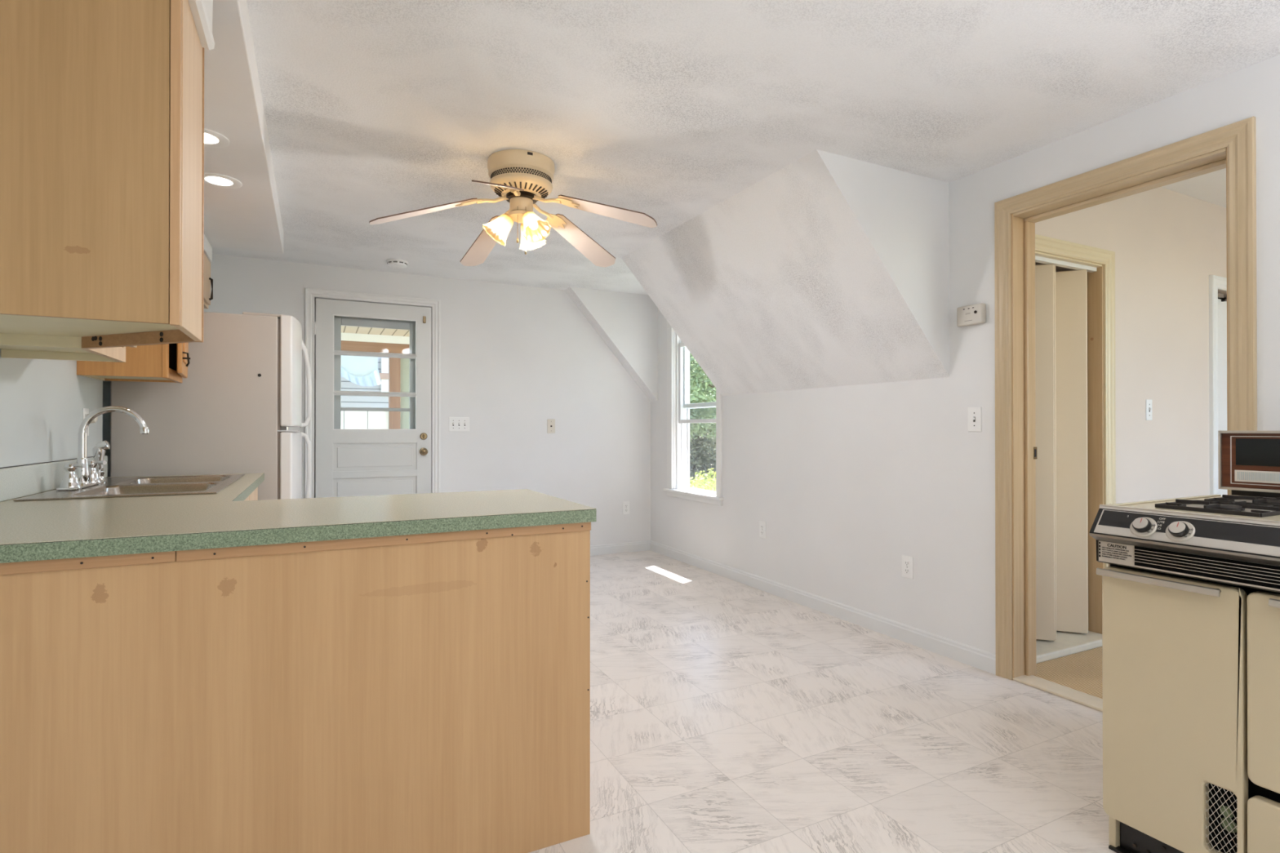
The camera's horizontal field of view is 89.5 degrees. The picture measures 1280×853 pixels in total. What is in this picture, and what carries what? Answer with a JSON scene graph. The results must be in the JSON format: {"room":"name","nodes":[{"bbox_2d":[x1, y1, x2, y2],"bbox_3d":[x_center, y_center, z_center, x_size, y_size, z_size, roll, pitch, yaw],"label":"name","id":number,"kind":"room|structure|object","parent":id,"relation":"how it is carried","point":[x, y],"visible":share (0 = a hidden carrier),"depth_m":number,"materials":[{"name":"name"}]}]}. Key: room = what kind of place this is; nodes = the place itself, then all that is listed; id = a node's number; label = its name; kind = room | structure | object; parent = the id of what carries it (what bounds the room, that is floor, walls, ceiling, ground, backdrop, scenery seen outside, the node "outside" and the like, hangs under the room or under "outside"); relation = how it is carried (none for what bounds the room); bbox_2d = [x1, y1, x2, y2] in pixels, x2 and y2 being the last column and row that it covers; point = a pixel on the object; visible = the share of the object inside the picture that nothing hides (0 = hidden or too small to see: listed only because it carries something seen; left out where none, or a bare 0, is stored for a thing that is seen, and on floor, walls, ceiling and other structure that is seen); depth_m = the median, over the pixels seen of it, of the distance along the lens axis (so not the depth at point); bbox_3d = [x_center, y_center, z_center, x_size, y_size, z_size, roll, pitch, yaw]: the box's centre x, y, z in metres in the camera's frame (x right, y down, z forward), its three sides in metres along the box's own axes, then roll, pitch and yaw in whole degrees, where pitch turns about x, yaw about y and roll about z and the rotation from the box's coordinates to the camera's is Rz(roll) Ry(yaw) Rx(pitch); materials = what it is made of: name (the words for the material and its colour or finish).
{"room":"kitchen","nodes":[
{"label":"kitchen","id":0,"kind":"room"},
{"bbox_2d":[0,349,111,499],"bbox_3d":[-1.477,-0.044,0.686,0.300,2.335,8.355,0,0,-27],"label":"wall","id":1,"kind":"structure","parent":0,"point":[42,402],"depth_m":2.31,"materials":[{"name":"white paint"}]},
{"bbox_2d":[0,455,107,502],"bbox_3d":[-1.987,0.176,2.052,0.020,0.100,1.955,0,0,-27],"label":"backsplash","id":2,"kind":"structure","parent":1,"relation":"attached to","point":[19,481],"depth_m":2.15,"materials":[{"name":"laminate"}]},
{"bbox_2d":[0,335,125,362],"bbox_3d":[-1.727,-0.644,1.879,0.321,0.864,0.404,0,0,-27],"label":"upper cabinet","id":3,"kind":"object","parent":1,"relation":"attached to","point":[117,354],"visible":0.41,"depth_m":2.01,"materials":[{"name":"beige wood"}]},
{"bbox_2d":[82,408,88,435],"bbox_3d":[-2.322,-0.018,2.705,0.008,0.116,0.070,0,0,-27],"label":"electrical outlet","id":4,"kind":"object","parent":1,"relation":"attached to","point":[85,411],"visible":0.34,"depth_m":2.69,"materials":[{"name":"white plastic"}]},
{"bbox_2d":[86,413,97,423],"bbox_3d":[-2.303,-0.033,2.714,0.032,0.040,0.040,0,0,-27],"label":"plug","id":5,"kind":"object","parent":4,"relation":"attached to","point":[95,419],"visible":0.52,"depth_m":2.71,"materials":[{"name":"beige plastic"}]},
{"bbox_2d":[0,0,214,348],"bbox_3d":[-1.350,-0.644,1.478,0.635,0.868,0.649,0,0,-27],"label":"upper cabinet","id":6,"kind":"object","parent":1,"relation":"attached to","point":[102,101],"visible":1,"depth_m":1.30,"materials":[{"name":"brown wood"}]},
{"bbox_2d":[76,342,190,382],"bbox_3d":[-2.187,-0.639,2.847,0.373,0.866,0.352,0,0,-27],"label":"upper cabinet","id":7,"kind":"object","parent":1,"relation":"attached to","point":[166,362],"visible":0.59,"depth_m":2.72,"materials":[{"name":"brown wood"}]},
{"bbox_2d":[204,234,213,309],"bbox_3d":[-2.559,-0.883,3.340,0.513,0.374,0.835,0,0,-27],"label":"upper cabinet","id":8,"kind":"object","parent":1,"relation":"attached to","point":[208,281],"visible":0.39,"depth_m":3.67,"materials":[{"name":"brown wood"}]},
{"bbox_2d":[204,0,283,253],"bbox_3d":[-0.833,-1.150,0.509,0.685,0.135,7.450,0,0,-27],"label":"soffit","id":9,"kind":"structure","parent":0,"point":[248,216],"depth_m":2.48,"materials":[{"name":"paint"}]},
{"bbox_2d":[204,128,230,147],"bbox_3d":[-1.622,-1.069,2.390,0.174,0.010,0.174,0,0,-27],"label":"recessed light","id":10,"kind":"object","parent":9,"relation":"in","point":[212,139],"visible":0.41,"depth_m":2.40,"materials":[{"name":"white"}]},
{"bbox_2d":[204,172,242,188],"bbox_3d":[-1.833,-1.067,2.810,0.174,0.010,0.174,0,0,-27],"label":"recessed light","id":11,"kind":"object","parent":9,"relation":"in","point":[215,180],"visible":0.85,"depth_m":2.80,"materials":[{"name":"white"}]},
{"bbox_2d":[204,253,650,545],"bbox_3d":[-1.651,-0.025,5.198,3.850,2.335,0.140,0,0,-27],"label":"wall","id":12,"kind":"structure","parent":0,"point":[514,359],"depth_m":5.43,"materials":[{"name":"paint"}]},
{"bbox_2d":[304,288,439,497],"bbox_3d":[-2.052,0.066,4.988,0.955,2.152,0.165,0,0,-27],"label":"door frame","id":13,"kind":"structure","parent":12,"relation":"attached to","point":[311,294],"depth_m":4.94,"materials":[{"name":"white wood"}]},
{"bbox_2d":[313,297,431,497],"bbox_3d":[-2.018,0.097,4.904,0.835,2.079,0.104,0,0,-27],"label":"door","id":14,"kind":"structure","parent":12,"relation":"in","point":[348,462],"depth_m":4.90,"materials":[{"name":"white wood"}]},
{"bbox_2d":[333,315,415,429],"bbox_3d":[-2.077,0.097,5.043,0.810,2.050,0.027,0,0,-27],"label":"storm door","id":15,"kind":"structure","parent":12,"relation":"in","point":[339,321],"depth_m":5.01,"materials":[{"name":"white metal"}]},
{"bbox_2d":[448,417,469,431],"bbox_3d":[-1.460,-0.017,5.208,0.162,0.116,0.014,0,0,-27],"label":"light switch","id":16,"kind":"object","parent":12,"relation":"attached to","point":[455,424],"visible":1,"depth_m":5.21,"materials":[{"name":"white plastic"}]},
{"bbox_2d":[547,419,555,433],"bbox_3d":[-0.765,-0.003,5.562,0.070,0.120,0.007,0,0,-27],"label":"phone jack","id":17,"kind":"object","parent":12,"relation":"attached to","point":[551,423],"visible":1,"depth_m":5.56,"materials":[{"name":"beige plastic"}]},
{"bbox_2d":[590,540,650,555],"bbox_3d":[-0.748,1.100,5.561,1.907,0.088,0.016,0,0,-27],"label":"baseboard","id":18,"kind":"structure","parent":12,"relation":"attached to","point":[610,548],"depth_m":5.84,"materials":[{"name":"white wood"}]},
{"bbox_2d":[622,501,629,514],"bbox_3d":[-0.126,0.744,5.880,0.070,0.116,0.008,0,0,-27],"label":"electrical outlet","id":19,"kind":"object","parent":12,"relation":"attached to","point":[625,504],"visible":1,"depth_m":5.88,"materials":[{"name":"white plastic"}]},
{"bbox_2d":[564,286,657,401],"bbox_3d":[-0.247,-0.710,5.749,0.870,0.980,0.145,0,0,-27],"label":"ceiling","id":20,"kind":"structure","parent":0,"point":[627,323],"depth_m":5.76,"materials":[{"name":"paint"}]},
{"bbox_2d":[211,0,1279,294],"bbox_3d":[0.345,-1.268,1.532,4.110,0.120,8.495,0,0,-27],"label":"ceiling","id":21,"kind":"structure","parent":0,"point":[667,111],"depth_m":2.35,"materials":[{"name":"white paint"}]},
{"bbox_2d":[386,258,408,268],"bbox_3d":[-1.754,-1.172,4.664,0.148,0.044,0.148,0,0,-27],"label":"smoke detector","id":22,"kind":"object","parent":21,"relation":"attached to","point":[393,263],"visible":1,"depth_m":4.62,"materials":[{"name":"white plastic"}]},
{"bbox_2d":[368,149,657,266],"bbox_3d":[-0.577,-0.987,2.959,1.221,0.429,1.219,0,0,-27],"label":"ceiling fan","id":23,"kind":"object","parent":21,"relation":"hanging from","point":[522,178],"visible":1,"depth_m":2.88,"materials":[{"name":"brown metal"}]},
{"bbox_2d":[490,166,551,182],"bbox_3d":[-0.541,-1.117,2.946,0.275,0.026,0.275,0,0,-27],"label":"vent","id":24,"kind":"object","parent":23,"relation":"attached to","point":[542,174],"depth_m":2.83,"materials":[{"name":"beige metal"}]},
{"bbox_2d":[493,182,548,200],"bbox_3d":[-0.541,-1.063,2.946,0.243,0.019,0.243,0,0,-27],"label":"vent","id":25,"kind":"object","parent":23,"relation":"attached to","point":[534,189],"depth_m":2.88,"materials":[{"name":"beige metal"}]},
{"bbox_2d":[622,149,949,395],"bbox_3d":[0.697,-0.718,3.876,0.870,0.980,1.990,0,0,-27],"label":"ceiling","id":26,"kind":"structure","parent":0,"point":[828,269],"depth_m":3.37,"materials":[{"name":"paint"}]},
{"bbox_2d":[528,550,1115,852],"bbox_3d":[1.899,1.186,2.382,7.660,0.128,8.355,0,0,-27],"label":"floor","id":27,"kind":"structure","parent":0,"point":[727,715],"depth_m":2.35,"materials":[{"name":"tile"}]},
{"bbox_2d":[110,311,311,500],"bbox_3d":[-2.260,0.277,3.516,0.835,1.716,0.723,0,0,-27],"label":"refrigerator","id":28,"kind":"object","parent":27,"relation":"on","point":[233,411],"visible":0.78,"depth_m":3.22,"materials":[{"name":"white metal"}]},
{"bbox_2d":[244,487,257,501],"bbox_3d":[-1.839,0.699,2.438,0.624,0.864,1.415,0,0,-27],"label":"base cabinet","id":29,"kind":"object","parent":27,"relation":"on","point":[254,495],"visible":0.02,"depth_m":2.99,"materials":[{"name":"beige wood"}]},
{"bbox_2d":[0,522,591,852],"bbox_3d":[-0.966,0.695,1.717,1.541,0.866,0.638,0,0,-27],"label":"base cabinet","id":30,"kind":"object","parent":27,"relation":"on","point":[428,692],"visible":0.84,"depth_m":1.47,"materials":[{"name":"brown wood"}]},
{"bbox_2d":[0,472,596,563],"bbox_3d":[-1.282,0.246,2.359,1.550,0.036,2.090,0,0,-27],"label":"countertop","id":31,"kind":"structure","parent":30,"relation":"on","point":[72,528],"depth_m":1.63,"materials":[{"name":"green laminate"}]},
{"bbox_2d":[56,405,149,490],"bbox_3d":[-1.976,0.072,2.408,0.230,0.299,0.330,0,0,-27],"label":"kitchen faucet","id":32,"kind":"object","parent":31,"relation":"on","point":[86,474],"visible":1,"depth_m":2.38,"materials":[{"name":"silver metal"}]},
{"bbox_2d":[13,474,244,501],"bbox_3d":[-1.884,0.313,2.504,0.520,0.182,0.980,0,0,-27],"label":"sink","id":33,"kind":"object","parent":31,"relation":"in","point":[132,486],"visible":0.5,"depth_m":2.48,"materials":[{"name":"metal"}]},
{"bbox_2d":[92,440,110,482],"bbox_3d":[-2.142,0.139,2.562,0.059,0.167,0.048,0,0,-27],"label":"sprayer","id":34,"kind":"object","parent":33,"relation":"on","point":[99,451],"visible":0.76,"depth_m":2.55,"materials":[{"name":"silver metal"}]},
{"bbox_2d":[1013,675,1102,711],"bbox_3d":[1.886,1.125,2.564,0.110,0.012,0.769,0,0,-27],"label":"threshold","id":35,"kind":"object","parent":27,"relation":"on","point":[1093,702],"visible":0.28,"depth_m":2.73,"materials":[{"name":"beige wood"}]},
{"bbox_2d":[1089,431,1279,852],"bbox_3d":[1.759,0.568,1.475,0.848,1.116,0.915,0,0,-27],"label":"gas range","id":36,"kind":"object","parent":27,"relation":"on","point":[1191,585],"visible":1,"depth_m":1.55,"materials":[{"name":"beige metal"}]},
{"bbox_2d":[1106,494,1279,521],"bbox_3d":[1.716,0.214,1.454,0.626,0.013,0.915,0,0,-27],"label":"cooktop","id":37,"kind":"object","parent":36,"relation":"in","point":[1210,508],"depth_m":1.63,"materials":[{"name":"white metal"}]},
{"bbox_2d":[650,54,1279,654],"bbox_3d":[1.979,-0.187,2.429,0.140,2.635,8.355,0,0,-27],"label":"wall","id":38,"kind":"structure","parent":0,"point":[846,482],"depth_m":3.30,"materials":[{"name":"paint"}]},
{"bbox_2d":[662,320,724,506],"bbox_3d":[0.512,-0.169,5.354,0.248,1.555,0.880,0,0,-27],"label":"window","id":39,"kind":"structure","parent":38,"relation":"in","point":[678,405],"depth_m":5.62,"materials":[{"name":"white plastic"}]},
{"bbox_2d":[759,520,765,538],"bbox_3d":[0.853,0.720,4.495,0.008,0.116,0.070,0,0,-27],"label":"electrical outlet","id":40,"kind":"object","parent":38,"relation":"attached to","point":[762,524],"visible":1,"depth_m":4.49,"materials":[{"name":"white plastic"}]},
{"bbox_2d":[649,540,995,675],"bbox_3d":[0.861,1.095,4.469,0.016,0.088,3.415,0,0,-27],"label":"baseboard","id":41,"kind":"structure","parent":38,"relation":"attached to","point":[970,655],"depth_m":3.73,"materials":[{"name":"white wood"}]},
{"bbox_2d":[902,555,913,579],"bbox_3d":[1.407,0.740,3.396,0.008,0.116,0.070,0,0,-27],"label":"electrical outlet","id":42,"kind":"object","parent":38,"relation":"attached to","point":[907,562],"visible":1,"depth_m":3.39,"materials":[{"name":"white plastic"}]},
{"bbox_2d":[904,560,909,566],"bbox_3d":[1.405,0.720,3.395,0.003,0.030,0.032,0,0,-27],"label":"receptacle","id":43,"kind":"object","parent":42,"relation":"attached to","point":[906,562],"depth_m":3.39,"materials":[{"name":"white plastic"}]},
{"bbox_2d":[904,567,909,573],"bbox_3d":[1.405,0.760,3.394,0.003,0.030,0.032,0,0,-27],"label":"receptacle","id":44,"kind":"object","parent":42,"relation":"attached to","point":[906,569],"depth_m":3.39,"materials":[{"name":"white plastic"}]},
{"bbox_2d":[956,302,986,326],"bbox_3d":[1.566,-0.526,3.050,0.039,0.093,0.134,0,0,-27],"label":"thermostat","id":45,"kind":"object","parent":38,"relation":"attached to","point":[973,314],"visible":1,"depth_m":3.03,"materials":[{"name":"white plastic"}]},
{"bbox_2d":[968,407,981,431],"bbox_3d":[1.579,-0.034,3.050,0.014,0.116,0.070,0,0,-27],"label":"light switch","id":46,"kind":"object","parent":38,"relation":"attached to","point":[974,413],"visible":1,"depth_m":3.05,"materials":[{"name":"white plastic"}]},
{"bbox_2d":[994,116,1257,679],"bbox_3d":[2.244,0.054,2.821,1.004,2.157,1.041,0,0,-27],"label":"door frame","id":47,"kind":"structure","parent":38,"relation":"attached to","point":[1232,147],"depth_m":2.90,"materials":[{"name":"brown wood"}]},
{"bbox_2d":[1035,262,1076,271],"bbox_3d":[3.159,-0.111,4.319,3.670,2.500,0.830,0,0,-27],"label":"wall","id":48,"kind":"structure","parent":0,"point":[1058,268],"depth_m":3.78,"materials":[{"name":"paint"}]},
{"bbox_2d":[1035,186,1226,503],"bbox_3d":[3.366,-0.113,3.909,3.670,2.500,0.090,0,0,-27],"label":"wall","id":49,"kind":"structure","parent":0,"point":[1166,244],"depth_m":3.64,"materials":[{"name":"paint"}]},
{"bbox_2d":[1035,263,1088,640],"bbox_3d":[2.145,0.130,3.360,0.471,1.900,0.164,0,0,-27],"label":"door","id":50,"kind":"structure","parent":49,"relation":"in","point":[1060,297],"depth_m":3.37,"materials":[{"name":"beige wood"}]},
{"bbox_2d":[1035,631,1102,663],"bbox_3d":[2.104,1.108,3.287,0.800,0.037,0.215,0,0,-27],"label":"sill","id":51,"kind":"structure","parent":49,"relation":"attached to","point":[1066,643],"depth_m":3.24,"materials":[{"name":"white wood"}]},
{"bbox_2d":[1146,399,1151,420],"bbox_3d":[2.830,-0.092,3.580,0.060,0.116,0.014,0,0,-27],"label":"light switch","id":52,"kind":"object","parent":49,"relation":"attached to","point":[1148,402],"visible":1,"depth_m":3.58,"materials":[{"name":"white plastic"}]},
{"bbox_2d":[1208,275,1226,494],"bbox_3d":[3.849,0.113,4.088,0.915,2.050,0.022,0,0,-27],"label":"door frame","id":53,"kind":"structure","parent":49,"relation":"attached to","point":[1215,282],"depth_m":3.89,"materials":[{"name":"white wood"}]},
{"bbox_2d":[1217,293,1227,496],"bbox_3d":[3.832,0.153,4.128,0.750,1.950,0.055,0,0,-27],"label":"door","id":54,"kind":"structure","parent":49,"relation":"in","point":[1222,304],"depth_m":4.02,"materials":[{"name":"wood"}]},
{"bbox_2d":[1161,168,1226,208],"bbox_3d":[3.895,-1.413,2.977,3.770,0.108,4.200,0,0,-27],"label":"ceiling","id":55,"kind":"structure","parent":0,"point":[1211,187],"depth_m":3.66,"materials":[{"name":"paint"}]},
{"label":"outside","id":56,"kind":"structure","parent":0,"visible":0},
{"bbox_3d":[4.394,4.477,24.592,90.000,0.100,80.000,0,0,-27],"label":"ground","id":57,"kind":"structure","parent":56,"visible":0},
{"bbox_2d":[341,356,388,408],"bbox_3d":[-6.410,0.171,11.607,11.800,8.000,4.500,0,0,-27],"label":"house","id":58,"kind":"structure","parent":57,"relation":"on","point":[371,402],"depth_m":10.64,"materials":[{"name":"white plastic"}]},
{"bbox_2d":[341,355,381,386],"bbox_3d":[-4.827,-1.126,9.528,1.750,1.125,1.645,0,0,-27],"label":"awning","id":59,"kind":"object","parent":58,"relation":"attached to","point":[358,370],"visible":0.2,"depth_m":9.10,"materials":[{"name":"fabric"}]},
{"bbox_2d":[689,352,715,442],"bbox_3d":[1.200,0.315,19.327,5.270,8.185,7.742,0,0,23],"label":"leafy tree","id":60,"kind":"object","parent":57,"relation":"on","point":[704,386],"visible":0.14,"depth_m":17.50,"materials":[{"name":"green plant"}]},
{"bbox_2d":[689,384,715,486],"bbox_3d":[2.629,0.978,29.998,7.986,7.747,6.490,0,0,-27],"label":"leafy tree","id":61,"kind":"object","parent":57,"relation":"on","point":[702,451],"visible":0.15,"depth_m":27.89,"materials":[{"name":"green plant"}]},
{"bbox_2d":[689,467,715,491],"bbox_3d":[1.233,2.671,14.219,2.657,3.430,3.129,0,0,-27],"label":"flowering shrub","id":62,"kind":"object","parent":57,"relation":"on","point":[707,484],"visible":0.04,"depth_m":14.29,"materials":[{"name":"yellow plant"}]},
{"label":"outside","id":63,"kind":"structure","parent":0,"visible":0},
{"bbox_3d":[-2.763,1.380,6.810,7.200,0.100,3.740,0,0,-27],"label":"porch deck","id":64,"kind":"object","parent":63,"visible":0},
{"bbox_2d":[341,410,388,429],"bbox_3d":[-5.012,0.548,7.567,3.862,1.570,0.070,0,0,-27],"label":"porch railing","id":65,"kind":"object","parent":64,"relation":"on","point":[350,420],"visible":0.02,"depth_m":8.29,"materials":[{"name":"white wood"}]},
{"bbox_2d":[388,357,400,429],"bbox_3d":[-3.227,0.202,8.474,0.135,2.268,0.130,0,0,-27],"label":"porch post","id":66,"kind":"object","parent":64,"relation":"on","point":[394,363],"visible":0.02,"depth_m":8.42,"materials":[{"name":"brown wood"}]},
{"bbox_2d":[400,358,409,429],"bbox_3d":[-2.760,0.203,8.703,0.895,2.270,0.030,0,0,-27],"label":"screen","id":67,"kind":"object","parent":64,"relation":"on","point":[405,362],"visible":0.02,"depth_m":8.52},
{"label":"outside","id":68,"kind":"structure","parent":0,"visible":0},
{"bbox_2d":[341,340,409,354],"bbox_3d":[-3.524,-1.009,8.329,7.200,0.150,0.140,0,0,-27],"label":"beam","id":69,"kind":"structure","parent":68,"point":[359,346],"depth_m":8.31,"materials":[{"name":"wood"}]},
{"bbox_2d":[341,325,409,344],"bbox_3d":[-2.718,-1.171,6.732,7.200,0.160,3.540,0,0,-27],"label":"porch roof","id":70,"kind":"structure","parent":69,"relation":"on","point":[348,333],"depth_m":8.21,"materials":[{"name":"plastic"}]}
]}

